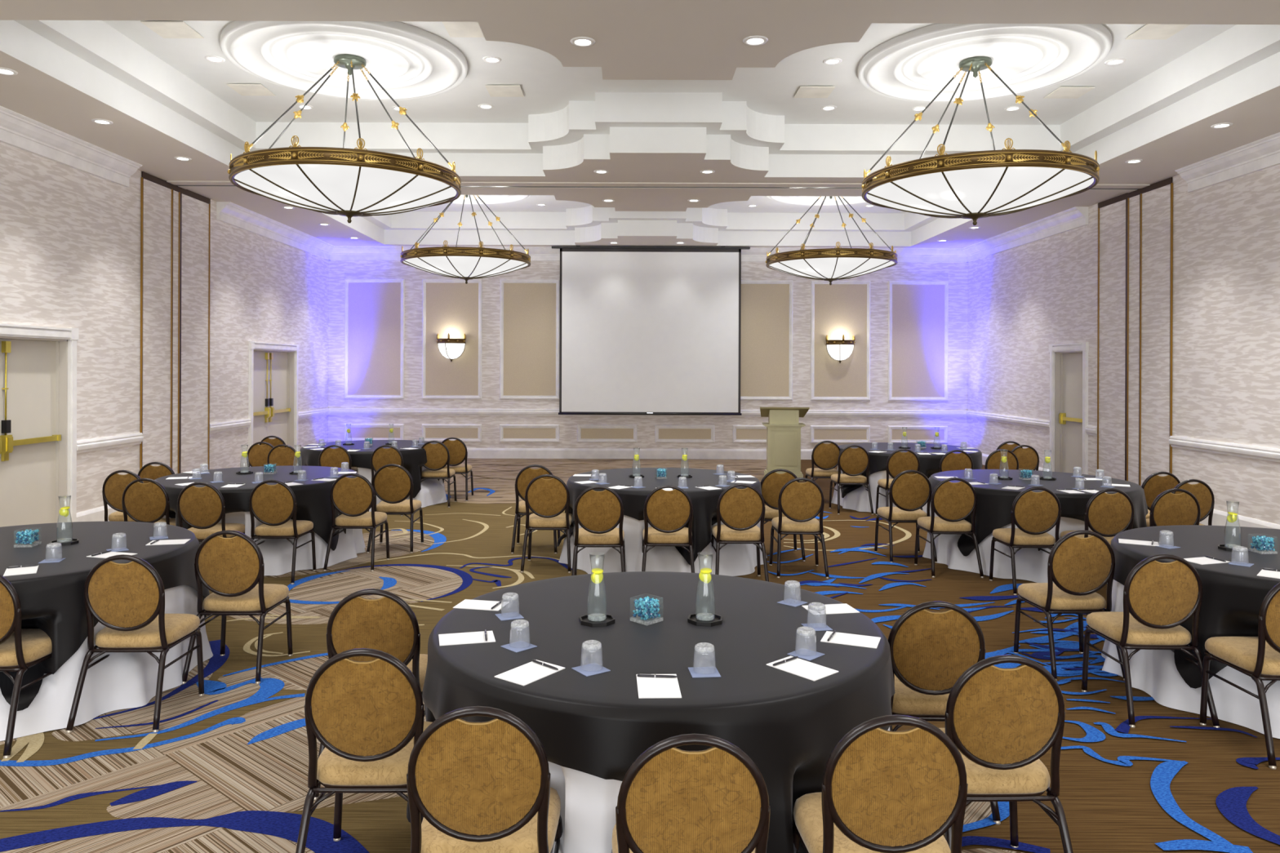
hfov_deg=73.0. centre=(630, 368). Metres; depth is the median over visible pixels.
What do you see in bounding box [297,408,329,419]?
trim
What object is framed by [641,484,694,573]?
banquet chair
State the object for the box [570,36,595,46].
recessed light
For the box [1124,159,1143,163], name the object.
recessed light
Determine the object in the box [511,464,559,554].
banquet chair
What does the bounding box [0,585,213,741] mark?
tablecloth
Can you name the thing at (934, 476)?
notepad
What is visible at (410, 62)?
ceiling medallion
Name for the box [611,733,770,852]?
banquet chair
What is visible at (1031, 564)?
tablecloth
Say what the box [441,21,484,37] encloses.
ceiling vent
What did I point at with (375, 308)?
wall panel
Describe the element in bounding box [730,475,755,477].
notepad
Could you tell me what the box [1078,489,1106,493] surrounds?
notepad
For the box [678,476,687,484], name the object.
tumbler
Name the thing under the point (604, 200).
recessed light
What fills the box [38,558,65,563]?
napkin
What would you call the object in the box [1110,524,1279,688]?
tablecloth
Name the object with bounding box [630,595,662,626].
bowl
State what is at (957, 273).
wall
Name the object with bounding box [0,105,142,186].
trim
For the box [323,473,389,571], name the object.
banquet chair
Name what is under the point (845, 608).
notepad
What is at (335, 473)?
notepad
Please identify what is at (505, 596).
tumbler
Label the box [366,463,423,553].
banquet chair
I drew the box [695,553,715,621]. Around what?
carafe
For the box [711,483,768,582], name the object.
banquet chair
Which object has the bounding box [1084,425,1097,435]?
trim
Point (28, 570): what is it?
notepad
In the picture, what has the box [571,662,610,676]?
napkin
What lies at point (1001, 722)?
banquet chair
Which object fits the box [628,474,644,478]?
serving tray
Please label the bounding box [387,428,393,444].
carafe
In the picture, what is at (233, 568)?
banquet chair
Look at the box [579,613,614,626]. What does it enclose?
serving tray
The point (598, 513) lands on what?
banquet chair
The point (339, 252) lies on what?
trim
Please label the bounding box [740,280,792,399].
trim
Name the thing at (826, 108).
recessed light
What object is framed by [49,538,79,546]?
serving tray
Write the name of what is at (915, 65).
ceiling medallion
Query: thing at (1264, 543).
bowl
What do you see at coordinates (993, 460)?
banquet chair
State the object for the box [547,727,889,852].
tablecloth
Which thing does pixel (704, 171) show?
recessed light
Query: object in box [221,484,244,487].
notepad
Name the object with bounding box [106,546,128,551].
napkin
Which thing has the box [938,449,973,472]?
banquet chair
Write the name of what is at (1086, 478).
notepad
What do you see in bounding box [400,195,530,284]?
chandelier
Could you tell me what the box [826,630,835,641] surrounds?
ballpoint pen
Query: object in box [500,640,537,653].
napkin
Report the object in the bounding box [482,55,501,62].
recessed light
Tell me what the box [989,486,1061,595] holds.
banquet chair
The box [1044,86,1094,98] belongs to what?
ceiling vent
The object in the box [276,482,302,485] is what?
notepad
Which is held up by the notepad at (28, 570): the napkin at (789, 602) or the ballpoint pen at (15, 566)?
the ballpoint pen at (15, 566)
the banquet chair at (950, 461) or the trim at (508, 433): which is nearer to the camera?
the banquet chair at (950, 461)
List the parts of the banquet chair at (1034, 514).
leg, leg, seat frame, seat, frame, panel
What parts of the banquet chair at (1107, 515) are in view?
seat, frame, panel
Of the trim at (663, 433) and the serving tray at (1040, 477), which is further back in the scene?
the trim at (663, 433)
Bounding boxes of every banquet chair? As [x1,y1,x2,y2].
[0,574,52,759]
[66,554,204,733]
[102,470,143,521]
[121,478,175,525]
[137,462,174,483]
[177,481,244,543]
[182,529,293,684]
[246,441,274,466]
[248,480,315,584]
[259,435,286,448]
[266,444,299,466]
[295,648,431,852]
[313,588,427,800]
[318,444,351,469]
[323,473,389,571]
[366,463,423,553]
[367,444,403,516]
[406,706,562,852]
[419,440,456,507]
[437,437,473,501]
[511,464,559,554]
[520,474,573,573]
[571,485,626,575]
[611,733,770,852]
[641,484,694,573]
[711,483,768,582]
[760,468,805,561]
[768,477,829,578]
[792,715,968,852]
[804,440,841,492]
[828,444,873,515]
[874,470,937,563]
[875,448,923,515]
[887,600,1000,825]
[914,477,983,577]
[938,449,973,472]
[938,654,1073,852]
[984,448,1018,470]
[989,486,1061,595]
[996,440,1022,453]
[1011,444,1039,471]
[1013,529,1124,681]
[1060,488,1134,544]
[1081,554,1219,728]
[1141,471,1180,519]
[1146,479,1214,527]
[1149,488,1200,526]
[1199,582,1279,769]
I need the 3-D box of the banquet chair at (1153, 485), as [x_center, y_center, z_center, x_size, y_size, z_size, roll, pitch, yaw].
[5.107,1.427,8.489,0.464,0.882,0.554,0,0,-1]
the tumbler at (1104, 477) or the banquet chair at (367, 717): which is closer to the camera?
the banquet chair at (367, 717)
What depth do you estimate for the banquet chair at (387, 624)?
3.79 m
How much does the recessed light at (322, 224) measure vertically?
0.009 m
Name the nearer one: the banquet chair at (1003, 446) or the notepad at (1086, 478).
the notepad at (1086, 478)
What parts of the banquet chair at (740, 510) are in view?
leg, seat, seat frame, frame, panel, leg, leg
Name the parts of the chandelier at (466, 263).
hanging rod, hanging rod, hanging rod, lamp shade, hanging rod, hanging rod, hanging rod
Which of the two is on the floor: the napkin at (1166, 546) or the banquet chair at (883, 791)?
the banquet chair at (883, 791)
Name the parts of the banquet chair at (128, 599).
leg, panel, frame, seat frame, seat, leg, leg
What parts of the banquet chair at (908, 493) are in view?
leg, leg, seat frame, seat, frame, panel, leg, leg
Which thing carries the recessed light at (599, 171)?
in the ceiling
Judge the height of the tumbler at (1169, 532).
0.091 m
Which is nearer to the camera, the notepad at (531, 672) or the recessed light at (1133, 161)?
the notepad at (531, 672)
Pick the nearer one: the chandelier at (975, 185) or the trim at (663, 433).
the chandelier at (975, 185)
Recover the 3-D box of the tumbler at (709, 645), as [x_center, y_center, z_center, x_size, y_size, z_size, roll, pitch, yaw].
[0.264,1.024,3.067,0.081,0.091,0.081,0,0,36]
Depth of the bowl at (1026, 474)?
8.47 m
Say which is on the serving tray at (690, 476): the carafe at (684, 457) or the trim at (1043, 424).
the carafe at (684, 457)
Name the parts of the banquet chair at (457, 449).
panel, frame, seat, seat frame, leg, leg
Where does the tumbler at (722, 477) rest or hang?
on the napkin
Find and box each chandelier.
[227,53,461,222]
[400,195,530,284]
[764,195,897,284]
[861,56,1099,225]
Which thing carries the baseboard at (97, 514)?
attached to the wall at (70, 237)
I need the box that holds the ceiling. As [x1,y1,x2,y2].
[0,0,1279,248]
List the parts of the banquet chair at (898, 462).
leg, seat, leg, frame, panel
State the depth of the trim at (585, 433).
17.77 m
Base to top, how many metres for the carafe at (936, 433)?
0.279 m
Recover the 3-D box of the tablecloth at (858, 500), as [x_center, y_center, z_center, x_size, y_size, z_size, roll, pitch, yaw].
[3.807,1.476,11.858,2.036,0.768,2.021,0,0,0]
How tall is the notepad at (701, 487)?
0.003 m
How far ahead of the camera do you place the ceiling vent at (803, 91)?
9.63 m
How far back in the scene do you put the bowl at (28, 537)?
5.15 m
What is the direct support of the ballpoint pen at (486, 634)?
on the notepad at (460, 638)
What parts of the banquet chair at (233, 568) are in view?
leg, leg, panel, frame, seat frame, seat, leg, leg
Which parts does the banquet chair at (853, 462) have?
leg, leg, seat, seat frame, frame, panel, leg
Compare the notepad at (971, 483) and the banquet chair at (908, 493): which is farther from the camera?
the banquet chair at (908, 493)
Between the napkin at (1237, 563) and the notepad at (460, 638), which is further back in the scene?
the napkin at (1237, 563)
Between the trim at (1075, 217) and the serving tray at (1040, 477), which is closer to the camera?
the serving tray at (1040, 477)
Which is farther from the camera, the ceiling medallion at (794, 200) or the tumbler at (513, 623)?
the ceiling medallion at (794, 200)
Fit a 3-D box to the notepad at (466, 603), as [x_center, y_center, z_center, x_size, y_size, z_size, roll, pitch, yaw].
[-0.672,1.067,3.909,0.214,0.003,0.140,0,0,12]
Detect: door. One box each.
[0,323,79,527]
[248,341,299,466]
[1048,342,1088,475]
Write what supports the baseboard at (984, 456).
attached to the wall at (1024, 300)
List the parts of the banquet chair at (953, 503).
leg, leg, seat, seat frame, frame, panel, leg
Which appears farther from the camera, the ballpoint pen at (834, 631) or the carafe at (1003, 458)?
the carafe at (1003, 458)
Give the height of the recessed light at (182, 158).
0.009 m
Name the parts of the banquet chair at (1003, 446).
panel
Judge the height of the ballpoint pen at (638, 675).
0.009 m
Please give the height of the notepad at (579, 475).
0.003 m
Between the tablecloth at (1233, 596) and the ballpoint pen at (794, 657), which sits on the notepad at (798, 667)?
the ballpoint pen at (794, 657)
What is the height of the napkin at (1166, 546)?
0.002 m
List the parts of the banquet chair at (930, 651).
seat, seat frame, panel, frame, leg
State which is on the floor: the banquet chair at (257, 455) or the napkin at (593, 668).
the banquet chair at (257, 455)
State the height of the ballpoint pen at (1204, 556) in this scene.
0.009 m
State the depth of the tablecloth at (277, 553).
7.89 m
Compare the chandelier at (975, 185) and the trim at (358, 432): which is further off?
the trim at (358, 432)
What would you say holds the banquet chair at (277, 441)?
on the floor
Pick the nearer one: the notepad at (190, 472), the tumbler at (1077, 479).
the tumbler at (1077, 479)
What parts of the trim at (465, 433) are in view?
fabric panel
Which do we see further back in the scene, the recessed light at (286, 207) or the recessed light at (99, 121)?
the recessed light at (286, 207)
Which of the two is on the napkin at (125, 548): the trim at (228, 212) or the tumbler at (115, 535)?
the tumbler at (115, 535)
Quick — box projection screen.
[551,245,750,415]
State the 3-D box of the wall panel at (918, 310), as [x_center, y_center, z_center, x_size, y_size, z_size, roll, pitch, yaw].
[5.917,-0.576,17.765,1.230,2.465,0.030,0,0,0]
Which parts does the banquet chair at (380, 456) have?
panel, frame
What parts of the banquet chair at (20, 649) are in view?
panel, frame, leg, seat frame, seat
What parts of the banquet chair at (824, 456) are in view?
seat frame, seat, frame, panel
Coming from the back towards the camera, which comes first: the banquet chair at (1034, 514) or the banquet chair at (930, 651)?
the banquet chair at (1034, 514)
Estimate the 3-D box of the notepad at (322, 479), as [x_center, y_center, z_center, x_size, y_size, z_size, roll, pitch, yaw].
[-2.913,1.059,8.261,0.214,0.003,0.140,0,0,19]
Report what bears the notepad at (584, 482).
on the tablecloth at (704, 502)
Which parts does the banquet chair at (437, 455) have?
frame, panel, seat frame, seat, leg, leg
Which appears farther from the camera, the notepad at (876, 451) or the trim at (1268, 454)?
the notepad at (876, 451)
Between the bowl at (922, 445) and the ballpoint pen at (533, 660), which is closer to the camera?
the ballpoint pen at (533, 660)
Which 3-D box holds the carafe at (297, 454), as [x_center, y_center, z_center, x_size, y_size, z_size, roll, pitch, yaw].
[-3.361,0.910,8.748,0.086,0.279,0.086,0,0,-10]
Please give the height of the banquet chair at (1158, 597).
0.882 m
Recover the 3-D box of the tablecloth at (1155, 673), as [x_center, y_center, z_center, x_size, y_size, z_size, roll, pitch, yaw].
[3.913,1.476,5.106,2.017,0.768,2.022,0,0,0]
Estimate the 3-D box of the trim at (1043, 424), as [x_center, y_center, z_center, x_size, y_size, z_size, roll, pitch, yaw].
[6.904,0.925,16.005,0.045,0.140,3.550,0,0,0]
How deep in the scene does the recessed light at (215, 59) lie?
8.71 m
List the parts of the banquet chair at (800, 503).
leg, leg, seat, seat frame, frame, panel, leg, leg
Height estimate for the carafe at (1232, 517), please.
0.279 m
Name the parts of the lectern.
cornice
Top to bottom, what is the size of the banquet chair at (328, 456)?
0.882 m
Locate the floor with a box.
[0,458,1279,852]
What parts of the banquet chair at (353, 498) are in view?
leg, panel, frame, seat, seat frame, leg, leg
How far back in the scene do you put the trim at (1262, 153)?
9.80 m
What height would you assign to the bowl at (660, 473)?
0.098 m
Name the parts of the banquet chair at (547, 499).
leg, leg, panel, frame, seat frame, seat, leg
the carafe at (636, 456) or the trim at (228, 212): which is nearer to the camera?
the carafe at (636, 456)
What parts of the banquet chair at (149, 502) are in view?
panel, seat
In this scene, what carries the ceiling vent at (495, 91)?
in the ceiling
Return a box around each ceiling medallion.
[219,20,467,101]
[448,195,533,204]
[765,195,866,205]
[857,23,1111,102]
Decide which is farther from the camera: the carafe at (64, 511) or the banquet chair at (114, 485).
the banquet chair at (114, 485)
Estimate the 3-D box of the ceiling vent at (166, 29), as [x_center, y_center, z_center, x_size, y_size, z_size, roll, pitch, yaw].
[-4.194,-3.115,7.938,0.380,0.019,0.380,0,0,0]
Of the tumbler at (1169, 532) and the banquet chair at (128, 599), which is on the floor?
the banquet chair at (128, 599)
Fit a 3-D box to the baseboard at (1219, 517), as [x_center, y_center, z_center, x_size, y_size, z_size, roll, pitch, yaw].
[6.909,1.770,2.030,0.030,0.210,18.060,0,0,0]
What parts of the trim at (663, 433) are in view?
fabric panel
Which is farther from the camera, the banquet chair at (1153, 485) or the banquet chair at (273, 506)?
the banquet chair at (1153, 485)
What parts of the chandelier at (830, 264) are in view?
hanging rod, hanging rod, hanging rod, lamp shade, hanging rod, hanging rod, hanging rod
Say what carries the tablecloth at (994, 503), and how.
on the tablecloth at (1031, 564)
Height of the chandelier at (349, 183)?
1.645 m
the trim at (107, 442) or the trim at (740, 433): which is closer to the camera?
the trim at (107, 442)
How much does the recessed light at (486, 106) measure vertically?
0.009 m
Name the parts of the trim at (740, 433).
fabric panel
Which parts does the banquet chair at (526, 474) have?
leg, leg, seat, frame, panel, leg, leg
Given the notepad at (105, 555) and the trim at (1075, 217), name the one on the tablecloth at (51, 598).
the notepad at (105, 555)
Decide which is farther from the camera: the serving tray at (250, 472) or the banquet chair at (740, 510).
the serving tray at (250, 472)
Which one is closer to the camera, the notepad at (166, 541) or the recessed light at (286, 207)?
the notepad at (166, 541)
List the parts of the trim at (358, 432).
fabric panel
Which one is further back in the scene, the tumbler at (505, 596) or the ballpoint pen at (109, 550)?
the ballpoint pen at (109, 550)
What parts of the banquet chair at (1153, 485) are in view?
seat, panel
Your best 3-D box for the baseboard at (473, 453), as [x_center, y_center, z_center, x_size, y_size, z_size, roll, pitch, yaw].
[0.359,1.746,17.765,13.130,0.210,0.030,0,0,0]
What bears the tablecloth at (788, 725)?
on the tablecloth at (588, 802)
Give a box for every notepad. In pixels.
[3,564,39,576]
[86,551,137,558]
[146,538,191,545]
[166,476,191,479]
[174,482,193,485]
[184,471,209,473]
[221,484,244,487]
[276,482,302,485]
[312,478,336,481]
[333,471,356,474]
[438,631,495,645]
[453,599,509,611]
[494,659,565,685]
[573,474,595,476]
[573,480,600,484]
[608,485,631,488]
[635,674,681,698]
[655,487,672,490]
[694,486,720,489]
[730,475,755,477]
[730,480,755,484]
[766,656,838,681]
[801,603,859,614]
[820,631,880,648]
[868,450,886,453]
[933,475,959,478]
[956,447,976,448]
[968,482,986,484]
[1002,486,1024,489]
[1057,489,1084,493]
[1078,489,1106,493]
[1080,478,1103,479]
[1103,483,1130,487]
[1118,538,1159,546]
[1183,556,1231,564]
[1257,568,1279,578]
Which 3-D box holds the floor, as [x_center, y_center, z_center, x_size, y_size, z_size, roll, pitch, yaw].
[-2.194,1.863,5.852,20.834,0.058,25.704,0,0,0]
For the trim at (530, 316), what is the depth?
17.77 m
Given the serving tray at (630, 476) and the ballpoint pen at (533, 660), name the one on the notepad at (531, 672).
the ballpoint pen at (533, 660)
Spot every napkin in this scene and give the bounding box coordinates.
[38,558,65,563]
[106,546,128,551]
[149,535,168,540]
[494,611,524,621]
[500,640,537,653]
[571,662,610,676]
[688,666,720,678]
[777,598,808,607]
[786,648,824,660]
[800,622,832,631]
[1100,485,1115,488]
[1157,544,1180,549]
[1228,560,1253,567]
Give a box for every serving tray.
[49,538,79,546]
[235,471,253,474]
[289,471,306,474]
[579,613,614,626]
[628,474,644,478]
[676,474,692,478]
[687,612,722,626]
[898,446,910,448]
[995,476,1012,479]
[1039,476,1056,480]
[1217,544,1247,551]
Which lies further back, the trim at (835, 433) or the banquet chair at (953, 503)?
the trim at (835, 433)
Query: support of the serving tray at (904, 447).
on the tablecloth at (929, 464)
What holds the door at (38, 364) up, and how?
in the wall at (70, 237)
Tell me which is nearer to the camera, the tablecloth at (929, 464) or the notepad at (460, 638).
the notepad at (460, 638)
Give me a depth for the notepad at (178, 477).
8.35 m
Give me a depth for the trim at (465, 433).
17.77 m
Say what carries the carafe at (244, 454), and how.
on the serving tray at (250, 472)
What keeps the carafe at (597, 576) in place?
on the serving tray at (610, 620)
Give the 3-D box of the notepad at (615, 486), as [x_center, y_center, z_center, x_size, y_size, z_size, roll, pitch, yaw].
[-0.093,1.069,7.813,0.140,0.003,0.214,0,0,37]
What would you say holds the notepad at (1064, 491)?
on the tablecloth at (994, 503)
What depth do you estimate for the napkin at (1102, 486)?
7.95 m
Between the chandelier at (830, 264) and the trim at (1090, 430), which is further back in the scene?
the chandelier at (830, 264)
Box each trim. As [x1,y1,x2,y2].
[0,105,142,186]
[76,432,143,453]
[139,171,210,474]
[166,180,1150,192]
[209,418,251,433]
[216,201,335,259]
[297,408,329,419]
[328,245,968,262]
[328,408,966,417]
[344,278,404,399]
[344,423,404,440]
[422,279,482,399]
[422,423,481,441]
[499,279,559,399]
[499,424,559,442]
[577,424,636,442]
[654,425,715,443]
[732,425,766,443]
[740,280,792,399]
[809,425,870,443]
[810,280,871,400]
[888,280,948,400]
[888,426,947,444]
[961,206,1088,262]
[965,410,1049,429]
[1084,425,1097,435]
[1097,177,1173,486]
[1168,435,1279,462]
[1174,132,1279,191]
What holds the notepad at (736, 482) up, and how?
on the tablecloth at (704, 502)
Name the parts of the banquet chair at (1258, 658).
leg, seat frame, seat, leg, frame, panel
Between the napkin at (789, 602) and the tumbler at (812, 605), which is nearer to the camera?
the tumbler at (812, 605)
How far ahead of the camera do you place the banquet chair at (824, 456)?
11.81 m
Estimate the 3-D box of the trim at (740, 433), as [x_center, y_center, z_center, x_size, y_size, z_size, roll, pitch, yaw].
[2.718,1.342,17.765,1.230,0.365,0.030,0,0,0]
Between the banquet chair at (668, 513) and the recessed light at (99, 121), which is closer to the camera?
the banquet chair at (668, 513)
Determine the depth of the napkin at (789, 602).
3.96 m
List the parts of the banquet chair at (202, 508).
panel, frame, seat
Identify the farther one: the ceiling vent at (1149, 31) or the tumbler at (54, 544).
the ceiling vent at (1149, 31)
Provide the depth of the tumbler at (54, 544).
4.78 m
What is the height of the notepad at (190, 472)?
0.003 m
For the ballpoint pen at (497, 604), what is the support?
on the notepad at (466, 603)
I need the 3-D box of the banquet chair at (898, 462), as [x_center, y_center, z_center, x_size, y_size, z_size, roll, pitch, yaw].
[3.356,1.421,10.795,0.464,0.882,0.554,0,0,1]
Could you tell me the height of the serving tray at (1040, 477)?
0.016 m
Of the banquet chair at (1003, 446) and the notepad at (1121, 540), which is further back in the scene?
the banquet chair at (1003, 446)
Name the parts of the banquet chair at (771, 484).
seat, panel, frame, leg, leg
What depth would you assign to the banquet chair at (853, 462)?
11.14 m
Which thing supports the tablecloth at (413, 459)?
on the tablecloth at (432, 492)
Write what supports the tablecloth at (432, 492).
on the floor
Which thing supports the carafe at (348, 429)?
on the serving tray
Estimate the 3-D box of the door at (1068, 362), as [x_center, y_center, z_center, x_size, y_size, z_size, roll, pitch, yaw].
[7.032,0.735,13.660,0.310,2.280,1.156,0,0,0]
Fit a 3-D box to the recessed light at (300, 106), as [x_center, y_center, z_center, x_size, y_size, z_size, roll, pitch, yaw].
[-3.869,-3.118,10.305,0.190,0.009,0.190,0,0,0]
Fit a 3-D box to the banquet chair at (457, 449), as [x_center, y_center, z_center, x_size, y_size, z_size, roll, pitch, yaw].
[-2.494,1.400,12.297,0.464,0.882,0.554,0,0,-1]
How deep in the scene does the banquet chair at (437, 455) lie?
11.58 m
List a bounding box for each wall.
[0,142,328,512]
[328,260,968,448]
[967,164,1279,524]
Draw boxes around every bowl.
[13,528,41,547]
[263,463,276,474]
[364,437,373,445]
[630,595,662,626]
[655,467,666,479]
[915,440,926,448]
[1018,468,1033,479]
[1248,535,1277,554]
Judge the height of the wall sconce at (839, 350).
0.580 m
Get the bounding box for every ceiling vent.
[140,21,204,38]
[226,84,275,95]
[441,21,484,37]
[484,84,524,97]
[794,86,835,97]
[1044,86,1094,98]
[1124,23,1189,39]
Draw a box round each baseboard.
[76,505,116,521]
[466,448,813,459]
[982,453,1049,471]
[1199,509,1279,528]
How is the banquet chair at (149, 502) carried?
on the floor
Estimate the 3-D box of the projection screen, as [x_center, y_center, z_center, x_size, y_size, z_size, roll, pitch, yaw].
[0.409,-0.773,17.450,3.995,3.409,0.100,0,0,0]
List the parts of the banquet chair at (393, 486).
leg, leg, panel, frame, seat, seat frame, leg, leg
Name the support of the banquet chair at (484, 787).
on the floor
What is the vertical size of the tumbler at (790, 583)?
0.091 m
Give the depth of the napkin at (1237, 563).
4.80 m
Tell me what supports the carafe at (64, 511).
on the serving tray at (74, 540)
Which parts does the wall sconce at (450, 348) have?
lamp shade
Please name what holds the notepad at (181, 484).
on the tablecloth at (313, 498)
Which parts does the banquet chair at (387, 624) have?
leg, panel, frame, seat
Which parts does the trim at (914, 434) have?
fabric panel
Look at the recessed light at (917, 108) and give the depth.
10.27 m
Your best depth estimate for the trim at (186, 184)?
11.73 m
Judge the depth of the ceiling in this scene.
9.61 m
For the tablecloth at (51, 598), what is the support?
on the tablecloth at (121, 681)
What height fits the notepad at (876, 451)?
0.003 m
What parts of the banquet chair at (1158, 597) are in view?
leg, leg, seat, seat frame, frame, panel, leg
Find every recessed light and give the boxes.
[0,66,17,75]
[91,118,113,124]
[173,156,191,160]
[204,55,225,62]
[281,206,294,208]
[297,104,313,109]
[318,222,329,225]
[391,106,408,111]
[477,103,493,109]
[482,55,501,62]
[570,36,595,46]
[594,169,608,173]
[602,199,614,201]
[687,199,700,201]
[700,169,715,173]
[742,35,768,45]
[820,105,836,111]
[822,57,842,64]
[911,106,928,111]
[1004,106,1021,111]
[1104,57,1125,65]
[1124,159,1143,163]
[1210,122,1233,128]
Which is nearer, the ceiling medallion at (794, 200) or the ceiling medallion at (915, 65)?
the ceiling medallion at (915, 65)
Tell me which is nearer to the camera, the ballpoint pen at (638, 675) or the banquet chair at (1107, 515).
the ballpoint pen at (638, 675)
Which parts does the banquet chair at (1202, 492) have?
seat, frame, panel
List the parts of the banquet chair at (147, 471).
frame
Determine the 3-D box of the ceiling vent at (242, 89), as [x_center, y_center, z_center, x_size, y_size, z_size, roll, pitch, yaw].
[-4.224,-3.115,9.649,0.380,0.019,0.380,0,0,0]
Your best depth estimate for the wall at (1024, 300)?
10.67 m
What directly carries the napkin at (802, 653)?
on the tablecloth at (788, 725)
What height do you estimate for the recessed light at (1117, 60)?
0.009 m
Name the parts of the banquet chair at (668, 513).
leg, seat, seat frame, panel, frame, leg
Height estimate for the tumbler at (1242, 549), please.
0.091 m
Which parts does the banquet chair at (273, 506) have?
panel, frame, seat frame, seat, leg, leg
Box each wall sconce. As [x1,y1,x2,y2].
[435,333,466,361]
[825,334,855,363]
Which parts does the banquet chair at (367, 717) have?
leg, leg, seat frame, panel, frame, seat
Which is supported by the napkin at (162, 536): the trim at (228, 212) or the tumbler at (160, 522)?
the tumbler at (160, 522)
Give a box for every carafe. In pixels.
[56,495,72,542]
[240,444,248,472]
[293,444,302,472]
[345,423,351,444]
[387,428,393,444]
[586,554,607,622]
[631,447,640,476]
[680,447,688,476]
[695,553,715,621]
[901,426,907,447]
[933,427,940,448]
[999,449,1008,478]
[1042,449,1052,479]
[1223,500,1241,549]
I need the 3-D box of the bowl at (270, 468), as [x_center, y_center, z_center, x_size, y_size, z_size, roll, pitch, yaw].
[-3.635,1.009,8.740,0.100,0.098,0.100,0,0,-4]
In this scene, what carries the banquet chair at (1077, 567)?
on the floor
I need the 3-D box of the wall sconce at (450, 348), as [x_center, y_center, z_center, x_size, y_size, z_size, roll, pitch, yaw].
[-3.666,-0.433,17.616,0.606,0.580,0.323,0,0,0]
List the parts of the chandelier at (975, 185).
knob, hanging rod, hanging rod, hanging rod, lamp shade, hanging rod, hanging rod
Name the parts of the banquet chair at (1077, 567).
leg, leg, seat, seat frame, frame, leg, panel, leg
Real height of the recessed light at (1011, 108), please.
0.009 m
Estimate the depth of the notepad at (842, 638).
3.42 m
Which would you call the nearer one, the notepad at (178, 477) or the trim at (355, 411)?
the notepad at (178, 477)
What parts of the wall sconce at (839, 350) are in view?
lamp shade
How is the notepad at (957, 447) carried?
on the tablecloth at (929, 464)
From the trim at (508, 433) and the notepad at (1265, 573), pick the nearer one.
the notepad at (1265, 573)
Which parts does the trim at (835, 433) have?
fabric panel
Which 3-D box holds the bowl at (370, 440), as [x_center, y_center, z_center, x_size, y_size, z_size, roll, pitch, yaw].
[-3.628,1.009,12.018,0.100,0.098,0.100,0,0,-10]
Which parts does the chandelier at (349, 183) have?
hanging rod, hanging rod, lamp shade, hanging rod, hanging rod, hanging rod, hanging rod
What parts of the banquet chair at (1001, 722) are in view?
leg, seat, frame, panel, seat frame, leg, leg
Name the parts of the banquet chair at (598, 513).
leg, leg, seat frame, panel, frame, seat, leg, leg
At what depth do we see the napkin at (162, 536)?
5.43 m
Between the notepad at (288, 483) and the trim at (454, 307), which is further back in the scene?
the trim at (454, 307)
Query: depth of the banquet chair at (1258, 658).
4.16 m
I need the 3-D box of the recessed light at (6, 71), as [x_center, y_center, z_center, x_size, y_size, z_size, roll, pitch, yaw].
[-5.244,-2.493,7.250,0.190,0.009,0.190,0,0,0]
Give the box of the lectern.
[760,407,809,480]
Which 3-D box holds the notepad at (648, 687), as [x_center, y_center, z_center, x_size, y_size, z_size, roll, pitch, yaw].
[0.094,1.070,2.920,0.140,0.003,0.214,0,0,-2]
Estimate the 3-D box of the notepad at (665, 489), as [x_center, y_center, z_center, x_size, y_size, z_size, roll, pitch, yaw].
[0.305,1.071,7.695,0.140,0.003,0.214,0,0,-3]
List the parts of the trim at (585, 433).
fabric panel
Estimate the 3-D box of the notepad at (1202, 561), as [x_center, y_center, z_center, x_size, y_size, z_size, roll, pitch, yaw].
[3.239,1.081,4.878,0.214,0.003,0.140,0,0,-17]
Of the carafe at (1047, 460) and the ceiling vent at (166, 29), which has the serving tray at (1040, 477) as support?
the carafe at (1047, 460)
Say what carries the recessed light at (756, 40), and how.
in the ceiling
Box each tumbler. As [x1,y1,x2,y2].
[44,542,62,558]
[111,533,127,547]
[152,521,167,537]
[500,592,519,615]
[509,619,530,644]
[580,640,603,666]
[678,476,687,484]
[693,642,715,663]
[718,475,727,485]
[783,580,801,602]
[795,626,817,653]
[806,602,826,626]
[1074,478,1084,488]
[1102,475,1111,484]
[1158,530,1173,544]
[1231,546,1248,558]
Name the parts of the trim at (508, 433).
fabric panel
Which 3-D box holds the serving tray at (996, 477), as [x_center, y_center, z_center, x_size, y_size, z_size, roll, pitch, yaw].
[3.678,1.076,8.515,0.144,0.016,0.144,0,0,5]
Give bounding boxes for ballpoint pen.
[6,564,38,568]
[91,550,111,556]
[484,629,487,640]
[490,600,502,608]
[531,659,558,670]
[637,674,677,677]
[773,656,798,666]
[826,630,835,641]
[1204,555,1226,561]
[1262,568,1279,571]
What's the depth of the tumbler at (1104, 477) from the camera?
7.98 m
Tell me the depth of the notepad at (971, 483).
8.14 m
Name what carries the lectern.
on the floor
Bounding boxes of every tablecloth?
[0,521,209,711]
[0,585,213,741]
[155,466,358,551]
[162,511,365,575]
[299,440,437,497]
[351,466,447,511]
[406,571,894,852]
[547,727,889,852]
[557,467,761,565]
[558,515,767,576]
[831,468,930,513]
[838,442,982,497]
[922,510,1107,583]
[928,469,1148,556]
[1101,579,1279,738]
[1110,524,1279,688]

